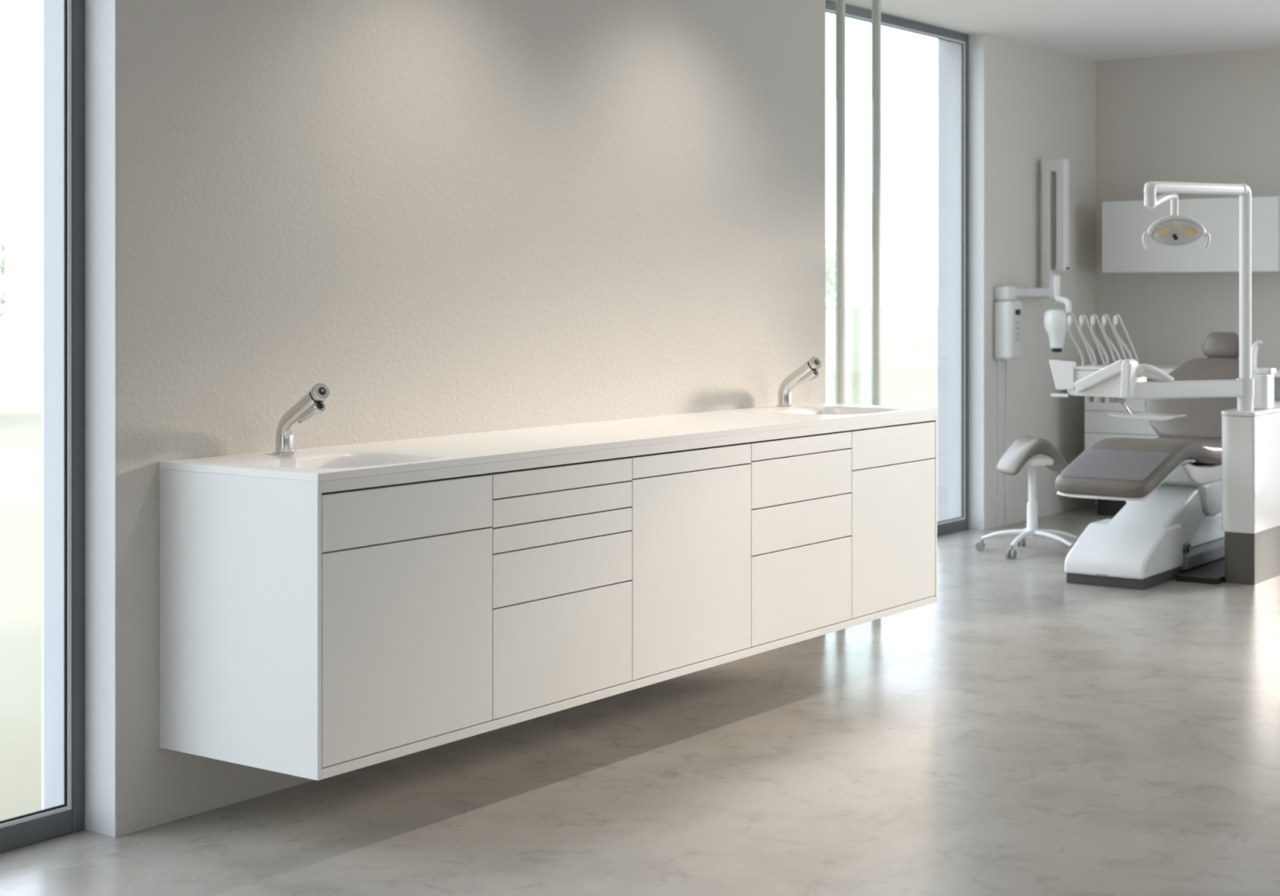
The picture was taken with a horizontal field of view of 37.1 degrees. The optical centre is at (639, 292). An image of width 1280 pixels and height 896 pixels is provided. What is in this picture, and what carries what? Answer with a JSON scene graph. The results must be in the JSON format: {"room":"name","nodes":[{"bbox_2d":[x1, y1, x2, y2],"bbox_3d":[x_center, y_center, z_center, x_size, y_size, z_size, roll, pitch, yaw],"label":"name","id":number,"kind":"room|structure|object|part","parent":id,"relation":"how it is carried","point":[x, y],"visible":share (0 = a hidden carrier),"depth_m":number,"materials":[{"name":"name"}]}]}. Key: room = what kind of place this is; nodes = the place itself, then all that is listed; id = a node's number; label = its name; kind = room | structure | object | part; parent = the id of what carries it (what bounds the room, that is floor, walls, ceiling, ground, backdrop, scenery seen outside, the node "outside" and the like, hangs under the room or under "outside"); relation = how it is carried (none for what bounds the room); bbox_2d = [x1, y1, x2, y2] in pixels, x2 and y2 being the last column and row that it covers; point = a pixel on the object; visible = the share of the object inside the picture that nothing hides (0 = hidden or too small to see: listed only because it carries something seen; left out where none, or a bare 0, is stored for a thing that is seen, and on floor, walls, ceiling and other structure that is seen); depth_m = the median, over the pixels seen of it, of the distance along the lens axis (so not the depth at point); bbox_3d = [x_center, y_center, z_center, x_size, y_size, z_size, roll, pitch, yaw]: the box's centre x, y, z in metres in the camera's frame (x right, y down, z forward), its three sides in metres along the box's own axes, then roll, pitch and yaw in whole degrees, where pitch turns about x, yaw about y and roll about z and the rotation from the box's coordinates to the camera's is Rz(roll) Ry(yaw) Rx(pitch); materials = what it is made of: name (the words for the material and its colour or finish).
{"room":"dental clinic","nodes":[
{"label":"dental clinic","id":0,"kind":"room"},
{"bbox_2d":[116,0,825,836],"bbox_3d":[-0.384,-0.060,6.001,0.280,2.720,3.352,0,0,36],"label":"wall","id":1,"kind":"structure","parent":0,"point":[442,217],"depth_m":5.46,"materials":[{"name":"beige paint"}]},
{"bbox_2d":[41,0,116,837],"bbox_3d":[-1.364,-0.060,4.638,0.279,2.720,0.006,0,0,36],"label":"trim","id":2,"kind":"structure","parent":1,"relation":"attached to","point":[100,15],"depth_m":4.58,"materials":[{"name":"white paint"}]},
{"bbox_2d":[159,413,937,780],"bbox_3d":[-0.053,0.771,5.755,0.542,0.681,3.085,0,0,36],"label":"base cabinet","id":3,"kind":"object","parent":1,"relation":"attached to","point":[306,633],"visible":0.99,"depth_m":4.88,"materials":[{"name":"white laminate"}]},
{"bbox_3d":[-0.950,0.771,4.508,0.542,0.681,0.012,0,0,36],"label":"panel","id":4,"kind":"part","parent":3,"relation":"part of","materials":[{"name":"white laminate"}]},
{"bbox_3d":[-0.558,0.529,4.607,0.020,0.130,0.600,0,0,36],"label":"drawer","id":5,"kind":"part","parent":3,"relation":"part of","materials":[{"name":"white laminate"}]},
{"bbox_3d":[-0.558,0.842,4.607,0.020,0.487,0.600,0,0,36],"label":"door","id":6,"kind":"part","parent":3,"relation":"part of","materials":[{"name":"white paint"}]},
{"bbox_2d":[159,402,937,494],"bbox_3d":[-0.053,0.463,5.755,0.542,0.100,3.085,0,0,36],"label":"countertop","id":7,"kind":"structure","parent":3,"relation":"on","point":[322,464],"depth_m":5.28,"materials":[{"name":"white stone"}]},
{"bbox_2d":[271,383,330,454],"bbox_3d":[-0.863,0.321,4.859,0.182,0.184,0.062,0,0,36],"label":"faucet","id":8,"kind":"object","parent":7,"relation":"on","point":[311,406],"visible":1,"depth_m":4.84,"materials":[{"name":"silver metal"}]},
{"bbox_3d":[-0.869,0.326,4.863,0.152,0.164,0.044,0,0,36],"label":"spout","id":9,"kind":"part","parent":8,"relation":"part of","materials":[{"name":"silver metal"}]},
{"bbox_2d":[297,401,325,423],"bbox_3d":[-0.834,0.303,4.831,0.088,0.060,0.036,0,0,36],"label":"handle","id":10,"kind":"object","parent":8,"relation":"attached to","point":[306,411],"depth_m":4.82,"materials":[{"name":"silver metal"}]},
{"bbox_2d":[775,356,822,407],"bbox_3d":[0.571,0.321,6.874,0.182,0.184,0.062,0,0,36],"label":"faucet","id":11,"kind":"object","parent":7,"relation":"on","point":[808,371],"visible":1,"depth_m":6.86,"materials":[{"name":"silver metal"}]},
{"bbox_3d":[0.564,0.326,6.879,0.152,0.164,0.044,0,0,36],"label":"spout","id":12,"kind":"part","parent":11,"relation":"part of","materials":[{"name":"silver metal"}]},
{"bbox_2d":[795,368,818,385],"bbox_3d":[0.600,0.303,6.847,0.088,0.060,0.036,0,0,36],"label":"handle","id":13,"kind":"object","parent":11,"relation":"attached to","point":[802,375],"depth_m":6.84,"materials":[{"name":"silver metal"}]},
{"bbox_3d":[-0.205,0.494,5.097,0.020,0.061,0.601,0,0,36],"label":"drawer","id":14,"kind":"part","parent":3,"relation":"part of","materials":[{"name":"white laminate"}]},
{"bbox_3d":[-0.205,0.564,5.097,0.020,0.069,0.601,0,0,36],"label":"drawer","id":15,"kind":"part","parent":3,"relation":"part of","materials":[{"name":"white laminate"}]},
{"bbox_3d":[-0.205,0.946,5.097,0.020,0.278,0.601,0,0,36],"label":"drawer","id":16,"kind":"part","parent":3,"relation":"part of","materials":[{"name":"white laminate"}]},
{"bbox_3d":[-0.205,0.736,5.097,0.020,0.135,0.601,0,0,36],"label":"drawer","id":17,"kind":"part","parent":3,"relation":"part of","materials":[{"name":"white laminate"}]},
{"bbox_3d":[-0.205,0.633,5.097,0.020,0.062,0.601,0,0,36],"label":"drawer","id":18,"kind":"part","parent":3,"relation":"part of","materials":[{"name":"white laminate"}]},
{"bbox_3d":[0.155,0.444,5.606,0.030,0.027,3.061,0,0,36],"label":"rail","id":19,"kind":"part","parent":3,"relation":"part of","materials":[{"name":"white laminate"}]},
{"bbox_3d":[-0.053,1.100,5.755,0.542,0.023,3.061,0,0,36],"label":"panel","id":20,"kind":"part","parent":3,"relation":"part of","materials":[{"name":"white laminate"}]},
{"bbox_3d":[0.152,0.805,5.594,0.020,0.560,0.618,0,0,36],"label":"door","id":21,"kind":"part","parent":3,"relation":"part of","materials":[{"name":"white paint"}]},
{"bbox_3d":[0.152,0.492,5.594,0.020,0.058,0.618,0,0,36],"label":"drawer","id":22,"kind":"part","parent":3,"relation":"part of","materials":[{"name":"white laminate"}]},
{"bbox_3d":[0.515,0.592,6.099,0.020,0.143,0.620,0,0,36],"label":"drawer","id":23,"kind":"part","parent":3,"relation":"part of","materials":[{"name":"white laminate"}]},
{"bbox_3d":[0.515,0.490,6.099,0.020,0.053,0.620,0,0,36],"label":"drawer","id":24,"kind":"part","parent":3,"relation":"part of","materials":[{"name":"white laminate"}]},
{"bbox_3d":[0.515,0.948,6.099,0.020,0.274,0.620,0,0,36],"label":"drawer","id":25,"kind":"part","parent":3,"relation":"part of","materials":[{"name":"white laminate"}]},
{"bbox_3d":[0.515,0.738,6.099,0.020,0.139,0.620,0,0,36],"label":"drawer","id":26,"kind":"part","parent":3,"relation":"part of","materials":[{"name":"white laminate"}]},
{"bbox_3d":[0.874,0.528,6.598,0.020,0.128,0.603,0,0,36],"label":"drawer","id":27,"kind":"part","parent":3,"relation":"part of","materials":[{"name":"white laminate"}]},
{"bbox_3d":[0.874,0.841,6.598,0.020,0.489,0.603,0,0,36],"label":"door","id":28,"kind":"part","parent":3,"relation":"part of","materials":[{"name":"white paint"}]},
{"bbox_3d":[0.843,0.771,7.003,0.542,0.681,0.012,0,0,36],"label":"panel","id":29,"kind":"part","parent":3,"relation":"part of","materials":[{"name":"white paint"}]},
{"bbox_2d":[0,504,1279,895],"bbox_3d":[1.825,1.360,4.261,7.660,0.120,13.850,0,0,36],"label":"floor","id":30,"kind":"structure","parent":0,"point":[1024,730],"depth_m":5.07,"materials":[{"name":"concrete"}]},
{"bbox_2d":[835,0,880,405],"bbox_3d":[0.824,-0.060,7.470,0.032,2.720,0.440,0,0,36],"label":"glass screen","id":31,"kind":"object","parent":30,"relation":"on","point":[840,4],"visible":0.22,"depth_m":7.62,"materials":[{"name":"glass"}]},
{"bbox_3d":[0.778,-0.060,7.406,0.032,2.720,0.022,0,0,36],"label":"post","id":32,"kind":"part","parent":31,"relation":"part of","materials":[{"name":"grey metal"}]},
{"bbox_3d":[0.946,-0.060,7.640,0.032,2.720,0.022,0,0,36],"label":"post","id":33,"kind":"part","parent":31,"relation":"part of","materials":[{"name":"grey metal"}]},
{"bbox_2d":[975,435,1076,559],"bbox_3d":[1.950,1.010,9.521,0.545,0.580,0.521,0,0,36],"label":"stool","id":34,"kind":"object","parent":30,"relation":"on","point":[1029,451],"visible":0.93,"depth_m":9.46,"materials":[{"name":"white paint"}]},
{"bbox_3d":[1.840,1.216,9.575,0.253,0.061,0.038,0,0,17],"label":"leg","id":35,"kind":"part","parent":34,"relation":"part of","materials":[{"name":"white paint"}]},
{"bbox_3d":[1.887,1.216,9.436,0.038,0.062,0.253,0,0,36],"label":"leg","id":36,"kind":"part","parent":34,"relation":"part of","materials":[{"name":"white paint"}]},
{"bbox_3d":[1.962,0.811,9.528,0.330,0.182,0.278,0,0,-8],"label":"seat","id":37,"kind":"part","parent":34,"relation":"part of","materials":[{"name":"beige fabric"}]},
{"bbox_3d":[1.961,0.828,9.538,0.195,0.065,0.289,0,0,-8],"label":"seat plate","id":38,"kind":"part","parent":34,"relation":"part of","materials":[{"name":"white paint"}]},
{"bbox_3d":[2.037,1.216,9.438,0.038,0.061,0.253,0,0,-37],"label":"leg","id":39,"kind":"part","parent":34,"relation":"part of","materials":[{"name":"white paint"}]},
{"bbox_3d":[2.080,1.216,9.580,0.253,0.061,0.038,0,0,-19],"label":"leg","id":40,"kind":"part","parent":34,"relation":"part of","materials":[{"name":"white paint"}]},
{"bbox_2d":[1054,332,1239,590],"bbox_3d":[2.505,0.750,9.070,0.608,1.100,1.716,0,0,36],"label":"dental chair","id":41,"kind":"object","parent":30,"relation":"on","point":[1169,525],"visible":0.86,"depth_m":8.72,"materials":[{"name":"white plastic"}]},
{"bbox_3d":[2.382,0.788,8.898,0.479,0.218,1.294,0,0,36],"label":"seat and leg rest","id":42,"kind":"part","parent":41,"relation":"part of","materials":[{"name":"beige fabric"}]},
{"bbox_3d":[2.417,1.038,8.893,0.273,0.285,0.895,0,0,36],"label":"lift arm","id":43,"kind":"part","parent":41,"relation":"part of"},
{"bbox_2d":[1182,544,1191,554],"bbox_3d":[2.519,1.183,8.821,0.062,0.042,0.032,0,0,-26],"label":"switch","id":44,"kind":"object","parent":41,"relation":"attached to","point":[1188,546],"depth_m":8.82,"materials":[{"name":"black plastic"}]},
{"bbox_3d":[2.835,0.543,9.529,0.608,0.426,0.374,0,0,36],"label":"backrest","id":45,"kind":"part","parent":41,"relation":"part of","materials":[{"name":"beige fabric"}]},
{"bbox_3d":[2.603,1.238,9.207,0.400,0.065,0.910,0,0,36],"label":"floor plate","id":46,"kind":"part","parent":41,"relation":"part of","materials":[{"name":"grey plastic"}]},
{"bbox_2d":[1084,377,1279,516],"bbox_3d":[3.708,0.883,10.696,2.315,0.834,0.600,0,0,36],"label":"base cabinet","id":47,"kind":"object","parent":30,"relation":"on","point":[1099,425],"visible":0.15,"depth_m":11.05,"materials":[{"name":"white paint"}]},
{"bbox_3d":[3.043,0.642,10.817,1.095,0.085,0.020,0,0,36],"label":"drawer","id":48,"kind":"part","parent":47,"relation":"part of","materials":[{"name":"white paint"}]},
{"bbox_3d":[3.043,0.751,10.817,1.095,0.124,0.020,0,0,36],"label":"drawer","id":49,"kind":"part","parent":47,"relation":"part of","materials":[{"name":"white paint"}]},
{"bbox_3d":[3.043,0.908,10.817,1.095,0.183,0.020,0,0,36],"label":"drawer","id":50,"kind":"part","parent":47,"relation":"part of","materials":[{"name":"white paint"}]},
{"bbox_2d":[1108,364,1279,377],"bbox_3d":[3.701,0.449,10.694,2.322,0.032,0.611,0,0,36],"label":"countertop","id":51,"kind":"structure","parent":47,"relation":"on","point":[1167,369],"depth_m":11.00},
{"bbox_3d":[3.824,0.533,10.859,2.315,0.134,0.199,0,0,36],"label":"panel","id":52,"kind":"part","parent":47,"relation":"part of","materials":[{"name":"white paint"}]},
{"bbox_2d":[1175,340,1279,585],"bbox_3d":[2.762,0.759,8.798,0.334,1.082,0.732,0,0,36],"label":"cuspidor unit","id":53,"kind":"object","parent":30,"relation":"on","point":[1251,432],"visible":0.94,"depth_m":8.54,"materials":[{"name":"white plastic"}]},
{"bbox_2d":[1048,314,1253,421],"bbox_3d":[2.293,0.332,8.534,0.908,0.467,0.432,0,0,12],"label":"console","id":54,"kind":"object","parent":53,"relation":"attached to","point":[1119,381],"visible":1,"depth_m":8.50,"materials":[{"name":"white paint"}]},
{"bbox_3d":[1.884,0.462,8.566,0.080,0.016,0.016,0,0,36],"label":"panel handle","id":55,"kind":"part","parent":54,"relation":"part of","materials":[{"name":"white plastic"}]},
{"bbox_3d":[1.898,0.371,8.574,0.121,0.135,0.030,0,0,36],"label":"control panel","id":56,"kind":"part","parent":54,"relation":"part of","materials":[{"name":"white plastic"}]},
{"bbox_3d":[2.003,0.216,8.673,0.172,0.235,0.026,0,0,-41],"label":"whip arm","id":57,"kind":"part","parent":54,"relation":"part of"},
{"bbox_3d":[2.011,0.476,8.529,0.032,0.024,0.032,0,0,36],"label":"underside knob","id":58,"kind":"part","parent":54,"relation":"part of","materials":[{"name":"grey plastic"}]},
{"bbox_3d":[2.105,0.339,8.599,0.279,0.012,0.297,0,0,36],"label":"console lid","id":59,"kind":"part","parent":54,"relation":"part of","materials":[{"name":"white plastic"}]},
{"bbox_3d":[2.055,0.216,8.673,0.173,0.235,0.026,0,0,-40],"label":"whip arm","id":60,"kind":"part","parent":54,"relation":"part of"},
{"bbox_3d":[2.056,0.477,8.497,0.028,0.026,0.028,0,0,36],"label":"underside knob","id":61,"kind":"part","parent":54,"relation":"part of","materials":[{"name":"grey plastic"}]},
{"bbox_3d":[2.107,0.216,8.673,0.174,0.235,0.026,0,0,-40],"label":"whip arm","id":62,"kind":"part","parent":54,"relation":"part of"},
{"bbox_3d":[2.159,0.216,8.673,0.175,0.235,0.027,0,0,-40],"label":"whip arm","id":63,"kind":"part","parent":54,"relation":"part of"},
{"bbox_3d":[2.127,0.477,8.502,0.040,0.022,0.110,0,0,36],"label":"underside knob","id":64,"kind":"part","parent":54,"relation":"part of","materials":[{"name":"grey plastic"}]},
{"bbox_3d":[2.158,0.511,8.537,0.101,0.102,0.020,0,0,16],"label":"tray rod","id":65,"kind":"part","parent":54,"relation":"part of","materials":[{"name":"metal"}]},
{"bbox_3d":[2.210,0.216,8.673,0.176,0.235,0.027,0,0,-39],"label":"whip arm","id":66,"kind":"part","parent":54,"relation":"part of"},
{"bbox_2d":[1108,412,1186,421],"bbox_3d":[2.265,0.554,8.519,0.310,0.022,0.140,0,0,36],"label":"tray","id":67,"kind":"object","parent":54,"relation":"on","point":[1144,416],"depth_m":8.47,"materials":[{"name":"white plastic"}]},
{"bbox_3d":[2.433,0.433,8.515,0.594,0.079,0.050,0,0,-20],"label":"swing arm","id":68,"kind":"part","parent":54,"relation":"part of","materials":[{"name":"white paint"}]},
{"bbox_2d":[1142,181,1251,378],"bbox_3d":[2.460,-0.052,8.362,0.805,0.880,0.179,0,0,-34],"label":"lamp","id":69,"kind":"object","parent":54,"relation":"on","point":[1174,229],"visible":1,"depth_m":8.35,"materials":[{"name":"white metal"}]},
{"bbox_3d":[2.196,-0.227,8.274,0.037,0.080,0.024,0,0,2],"label":"handle","id":70,"kind":"part","parent":69,"relation":"part of","materials":[{"name":"white paint"}]},
{"bbox_3d":[2.250,-0.386,8.208,0.034,0.104,0.247,0,0,42],"label":"spring arm","id":71,"kind":"part","parent":69,"relation":"part of","materials":[{"name":"white paint"}]},
{"bbox_3d":[2.426,-0.428,8.349,0.740,0.121,0.049,0,0,-42],"label":"cross arm","id":72,"kind":"part","parent":69,"relation":"part of","materials":[{"name":"white paint"}]},
{"bbox_3d":[2.452,-0.227,8.266,0.037,0.080,0.024,0,0,2],"label":"handle","id":73,"kind":"part","parent":69,"relation":"part of","materials":[{"name":"white paint"}]},
{"bbox_3d":[2.696,1.287,8.832,0.186,0.026,0.710,0,0,36],"label":"connecting plate","id":74,"kind":"part","parent":53,"relation":"part of","materials":[{"name":"black metal"}]},
{"bbox_2d":[984,33,1095,529],"bbox_3d":[2.322,-0.060,11.285,0.267,2.720,1.862,0,0,36],"label":"wall","id":75,"kind":"structure","parent":0,"point":[1040,103],"depth_m":10.94,"materials":[{"name":"grey paint"}]},
{"bbox_2d":[968,33,984,529],"bbox_3d":[1.776,-0.060,10.527,0.266,2.720,0.006,0,0,36],"label":"trim","id":76,"kind":"structure","parent":75,"relation":"attached to","point":[975,42],"depth_m":10.47,"materials":[{"name":"white paint"}]},
{"bbox_2d":[994,158,1071,527],"bbox_3d":[2.296,0.265,10.684,0.393,2.070,0.648,0,0,36],"label":"dental x-ray unit","id":77,"kind":"object","parent":75,"relation":"attached to","point":[1055,171],"visible":1,"depth_m":10.66,"materials":[{"name":"white paint"}]},
{"bbox_3d":[2.204,0.000,10.793,0.055,0.052,0.580,0,0,36],"label":"reach arm","id":78,"kind":"part","parent":77,"relation":"part of","materials":[{"name":"white paint"}]},
{"bbox_3d":[2.353,-0.358,10.993,0.062,0.793,0.070,0,0,36],"label":"arm","id":79,"kind":"part","parent":77,"relation":"part of","materials":[{"name":"white paint"}]},
{"bbox_3d":[2.303,-0.046,10.550,0.042,0.099,0.042,0,0,36],"label":"drop rod","id":80,"kind":"part","parent":77,"relation":"part of","materials":[{"name":"white paint"}]},
{"bbox_3d":[2.422,-0.438,10.943,0.060,0.635,0.070,0,0,36],"label":"arm","id":81,"kind":"part","parent":77,"relation":"part of","materials":[{"name":"white paint"}]},
{"bbox_2d":[830,0,1279,61],"bbox_3d":[1.825,-1.480,4.261,7.660,0.120,13.850,0,0,36],"label":"ceiling","id":82,"kind":"structure","parent":0,"point":[1095,30],"depth_m":10.03,"materials":[{"name":"white paint"}]},
{"bbox_2d":[1095,47,1279,504],"bbox_3d":[5.888,-0.060,9.684,7.392,2.720,0.300,0,0,36],"label":"wall","id":83,"kind":"structure","parent":0,"point":[1214,117],"depth_m":11.40,"materials":[{"name":"grey paint"}]},
{"bbox_2d":[1102,196,1279,273],"bbox_3d":[3.701,-0.330,10.855,2.110,0.421,0.350,0,0,36],"label":"upper cabinet","id":84,"kind":"object","parent":83,"relation":"attached to","point":[1124,223],"visible":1,"depth_m":11.01,"materials":[{"name":"white paint"}]},
{"bbox_3d":[-4.095,-0.060,1.034,0.290,2.720,1.099,0,0,36],"label":"wall","id":85,"kind":"structure","parent":0,"visible":0},
{"bbox_2d":[0,0,84,853],"bbox_3d":[-2.557,-0.060,3.048,0.141,2.720,3.966,0,0,36],"label":"window","id":86,"kind":"structure","parent":85,"relation":"in","point":[68,818],"depth_m":4.61,"materials":[{"name":"grey metal"}]},
{"label":"outside","id":87,"kind":"structure","parent":0,"visible":0},
{"bbox_2d":[0,306,937,821],"bbox_3d":[-85.108,1.650,188.125,349.550,0.300,500.000,0,0,36],"label":"ground","id":88,"kind":"structure","parent":87,"point":[908,335],"depth_m":18.07,"materials":[{"name":"white"}]},
{"bbox_2d":[0,215,7,316],"bbox_3d":[-8.796,0.290,22.330,1.936,2.453,1.936,0,0,36],"label":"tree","id":89,"kind":"object","parent":88,"relation":"on","point":[2,268],"visible":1,"depth_m":22.54,"materials":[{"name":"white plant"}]},
{"bbox_2d":[825,239,857,310],"bbox_3d":[2.338,0.290,33.539,2.180,2.453,2.181,0,0,36],"label":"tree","id":90,"kind":"object","parent":88,"relation":"on","point":[830,263],"visible":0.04,"depth_m":33.33,"materials":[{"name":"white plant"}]},
{"bbox_3d":[0.072,-0.060,7.630,0.879,2.720,0.175,0,0,36],"label":"wall","id":91,"kind":"structure","parent":0,"visible":0},
{"bbox_2d":[825,0,968,535],"bbox_3d":[0.787,-0.060,9.229,0.175,2.720,3.256,0,0,36],"label":"window","id":92,"kind":"structure","parent":91,"relation":"in","point":[961,523],"depth_m":10.52,"materials":[{"name":"grey metal"}]}
]}

